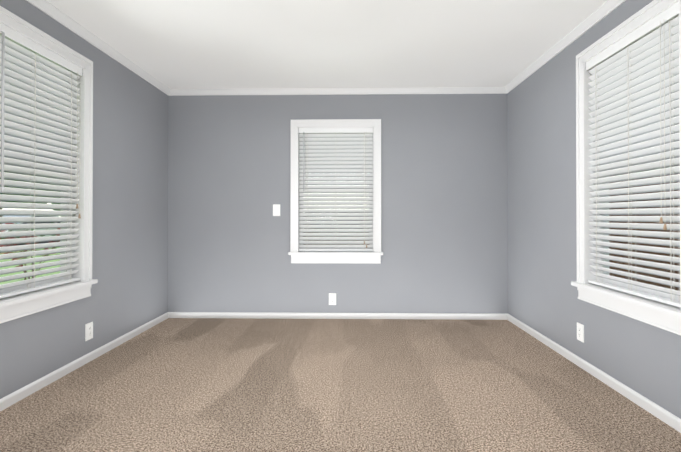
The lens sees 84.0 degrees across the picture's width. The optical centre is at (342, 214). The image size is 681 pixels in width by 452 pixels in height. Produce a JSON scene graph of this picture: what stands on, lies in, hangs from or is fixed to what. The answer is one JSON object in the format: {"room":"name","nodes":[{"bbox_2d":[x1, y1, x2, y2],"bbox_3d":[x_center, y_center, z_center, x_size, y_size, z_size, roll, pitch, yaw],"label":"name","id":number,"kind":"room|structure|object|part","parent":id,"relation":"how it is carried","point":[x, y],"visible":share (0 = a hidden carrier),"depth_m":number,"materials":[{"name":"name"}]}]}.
{"room":"empty room","nodes":[
{"label":"empty room","id":0,"kind":"room"},
{"bbox_2d":[0,0,167,398],"bbox_3d":[-2.005,-0.132,1.568,0.160,2.440,5.000,0,0,1],"label":"wall","id":1,"kind":"structure","parent":0,"point":[129,290],"depth_m":3.13,"materials":[{"name":"grey paint"}]},
{"bbox_2d":[0,6,97,323],"bbox_3d":[-1.977,-0.275,2.360,0.247,1.756,0.998,0,0,1],"label":"window","id":2,"kind":"structure","parent":1,"relation":"in","point":[21,305],"depth_m":2.74,"materials":[{"name":"white paint"}]},
{"bbox_3d":[-2.009,-0.296,2.360,0.072,1.560,0.810,0,0,1],"label":"window sash","id":3,"kind":"part","parent":2,"relation":"part of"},
{"bbox_2d":[0,23,82,298],"bbox_3d":[-1.932,-0.302,2.359,0.085,1.547,0.806,0,0,1],"label":"window blind","id":4,"kind":"object","parent":2,"relation":"attached to","point":[39,101],"visible":1,"depth_m":2.39,"materials":[{"name":"white plastic"}]},
{"bbox_2d":[0,312,167,410],"bbox_3d":[-1.917,1.058,1.639,0.014,0.062,4.840,0,0,1],"label":"baseboard","id":5,"kind":"structure","parent":1,"relation":"attached to","point":[29,389],"depth_m":2.64,"materials":[{"name":"white paint"}]},
{"bbox_2d":[85,322,92,340],"bbox_3d":[-1.897,0.872,2.832,0.009,0.124,0.079,0,0,1],"label":"electrical outlet","id":6,"kind":"object","parent":1,"relation":"attached to","point":[88,331],"visible":1,"depth_m":2.82,"materials":[{"name":"white plastic"}]},
{"bbox_2d":[26,0,169,95],"bbox_3d":[-1.900,-1.324,1.653,0.047,0.054,4.840,0,0,1],"label":"crown molding","id":7,"kind":"structure","parent":1,"relation":"attached to","point":[46,7],"depth_m":2.84,"materials":[{"name":"white paint"}]},
{"bbox_2d":[46,0,607,88],"bbox_3d":[-0.114,-1.426,1.620,3.940,0.150,5.160,0,0,1],"label":"ceiling","id":8,"kind":"structure","parent":0,"point":[224,44],"depth_m":2.88,"materials":[{"name":"white paint"}]},
{"bbox_2d":[168,94,507,313],"bbox_3d":[-0.067,-0.116,4.112,3.940,2.440,0.160,0,0,1],"label":"wall","id":9,"kind":"structure","parent":0,"point":[444,203],"depth_m":4.03,"materials":[{"name":"grey paint"}]},
{"bbox_2d":[273,204,279,215],"bbox_3d":[-0.707,-0.049,4.037,0.079,0.124,0.013,0,0,1],"label":"light switch","id":10,"kind":"object","parent":9,"relation":"attached to","point":[276,209],"visible":1,"depth_m":4.04,"materials":[{"name":"white plastic"}]},
{"bbox_2d":[329,293,335,304],"bbox_3d":[-0.109,0.897,4.022,0.079,0.124,0.009,0,0,1],"label":"electrical outlet","id":11,"kind":"object","parent":9,"relation":"attached to","point":[332,298],"visible":1,"depth_m":4.02,"materials":[{"name":"white plastic"}]},
{"bbox_2d":[288,119,382,263],"bbox_3d":[-0.073,-0.248,4.099,0.998,1.528,0.247,0,0,1],"label":"window","id":12,"kind":"structure","parent":9,"relation":"in","point":[335,179],"depth_m":4.05,"materials":[{"name":"white paint"}]},
{"bbox_2d":[170,87,505,95],"bbox_3d":[-0.064,-1.309,4.016,3.510,0.054,0.047,0,0,1],"label":"crown molding","id":13,"kind":"structure","parent":9,"relation":"attached to","point":[436,90],"depth_m":4.01,"materials":[{"name":"white paint"}]},
{"bbox_2d":[168,312,507,319],"bbox_3d":[-0.063,1.073,4.017,3.570,0.062,0.014,0,0,1],"label":"baseboard","id":14,"kind":"structure","parent":9,"relation":"attached to","point":[258,315],"depth_m":4.01,"materials":[{"name":"white paint"}]},
{"bbox_2d":[0,318,680,451],"bbox_3d":[-0.114,1.149,1.604,3.940,0.120,5.160,0,0,1],"label":"floor","id":15,"kind":"structure","parent":0,"point":[286,385],"depth_m":2.27,"materials":[{"name":"carpet"}]},
{"bbox_2d":[507,0,680,418],"bbox_3d":[1.774,-0.132,1.496,0.160,2.440,5.000,0,0,1],"label":"wall","id":16,"kind":"structure","parent":0,"point":[641,358],"depth_m":3.01,"materials":[{"name":"grey paint"}]},
{"bbox_2d":[502,0,625,93],"bbox_3d":[1.672,-1.324,1.586,0.047,0.054,4.840,0,0,1],"label":"crown molding","id":17,"kind":"structure","parent":16,"relation":"attached to","point":[605,9],"depth_m":2.85,"materials":[{"name":"white paint"}]},
{"bbox_2d":[577,322,583,342],"bbox_3d":[1.713,0.849,2.732,0.009,0.124,0.079,0,0,1],"label":"electrical outlet","id":18,"kind":"object","parent":16,"relation":"attached to","point":[580,332],"visible":1,"depth_m":2.72,"materials":[{"name":"white plastic"}]},
{"bbox_2d":[508,314,680,432],"bbox_3d":[1.689,1.058,1.571,0.014,0.062,4.840,0,0,1],"label":"baseboard","id":19,"kind":"structure","parent":16,"relation":"attached to","point":[659,412],"depth_m":2.41,"materials":[{"name":"white paint"}]},
{"bbox_2d":[571,0,680,334],"bbox_3d":[1.775,-0.278,2.275,0.247,1.761,0.973,0,0,1],"label":"window","id":20,"kind":"structure","parent":16,"relation":"in","point":[664,316],"depth_m":2.54,"materials":[{"name":"white paint"}]},
{"bbox_2d":[585,2,679,306],"bbox_3d":[1.731,-0.305,2.276,0.084,1.552,0.781,0,0,1],"label":"window blind","id":21,"kind":"object","parent":20,"relation":"attached to","point":[634,90],"visible":1,"depth_m":2.22,"materials":[{"name":"white plastic"}]},
{"bbox_3d":[1.808,-0.299,2.275,0.072,1.565,0.785,0,0,1],"label":"window sash","id":22,"kind":"part","parent":20,"relation":"part of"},
{"label":"outside","id":23,"kind":"structure","parent":0,"visible":0},
{"bbox_2d":[0,228,313,284],"bbox_3d":[-9.905,1.442,10.119,100.000,0.200,100.000,0,0,1],"label":"lawn","id":24,"kind":"structure","parent":23,"point":[21,279],"depth_m":9.61,"materials":[{"name":"green plant"}]},
{"bbox_2d":[0,222,53,279],"bbox_3d":[-6.285,0.706,7.401,0.901,1.232,0.919,0,0,1],"label":"shrub","id":25,"kind":"object","parent":24,"relation":"on","point":[24,243],"depth_m":7.44,"materials":[{"name":"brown plant"}]},
{"bbox_2d":[0,223,59,278],"bbox_3d":[-4.077,0.676,5.095,0.965,1.264,0.934,0,0,1],"label":"shrub","id":26,"kind":"object","parent":24,"relation":"on","point":[29,250],"depth_m":5.04,"materials":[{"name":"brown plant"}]},
{"bbox_2d":[0,152,60,230],"bbox_3d":[-12.611,-2.202,13.794,4.830,7.128,5.249,0,0,1],"label":"tree","id":27,"kind":"object","parent":24,"relation":"on","point":[25,188],"depth_m":13.74,"materials":[{"name":"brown plant"}]},
{"bbox_2d":[5,241,59,246],"bbox_3d":[-17.753,1.327,10.269,7.300,0.028,100.000,0,0,1],"label":"driveway","id":28,"kind":"structure","parent":24,"relation":"on","point":[37,243],"depth_m":17.92,"materials":[{"name":"grey concrete"}]},
{"bbox_2d":[3,216,60,243],"bbox_3d":[-15.466,0.684,18.821,1.970,1.355,4.620,0,0,1],"label":"car","id":29,"kind":"object","parent":28,"relation":"on","point":[33,223],"depth_m":18.02,"materials":[{"name":"grey paint"}]},
{"bbox_2d":[303,228,368,244],"bbox_3d":[-0.646,0.601,9.229,8.548,1.466,0.060,0,0,1],"label":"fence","id":30,"kind":"object","parent":24,"relation":"on","point":[335,236],"depth_m":9.23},
{"bbox_2d":[609,165,679,290],"bbox_3d":[3.433,0.369,1.408,0.060,1.832,15.073,0,0,1],"label":"fence","id":31,"kind":"object","parent":24,"relation":"on","point":[646,274],"depth_m":4.36,"materials":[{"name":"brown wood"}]}
]}

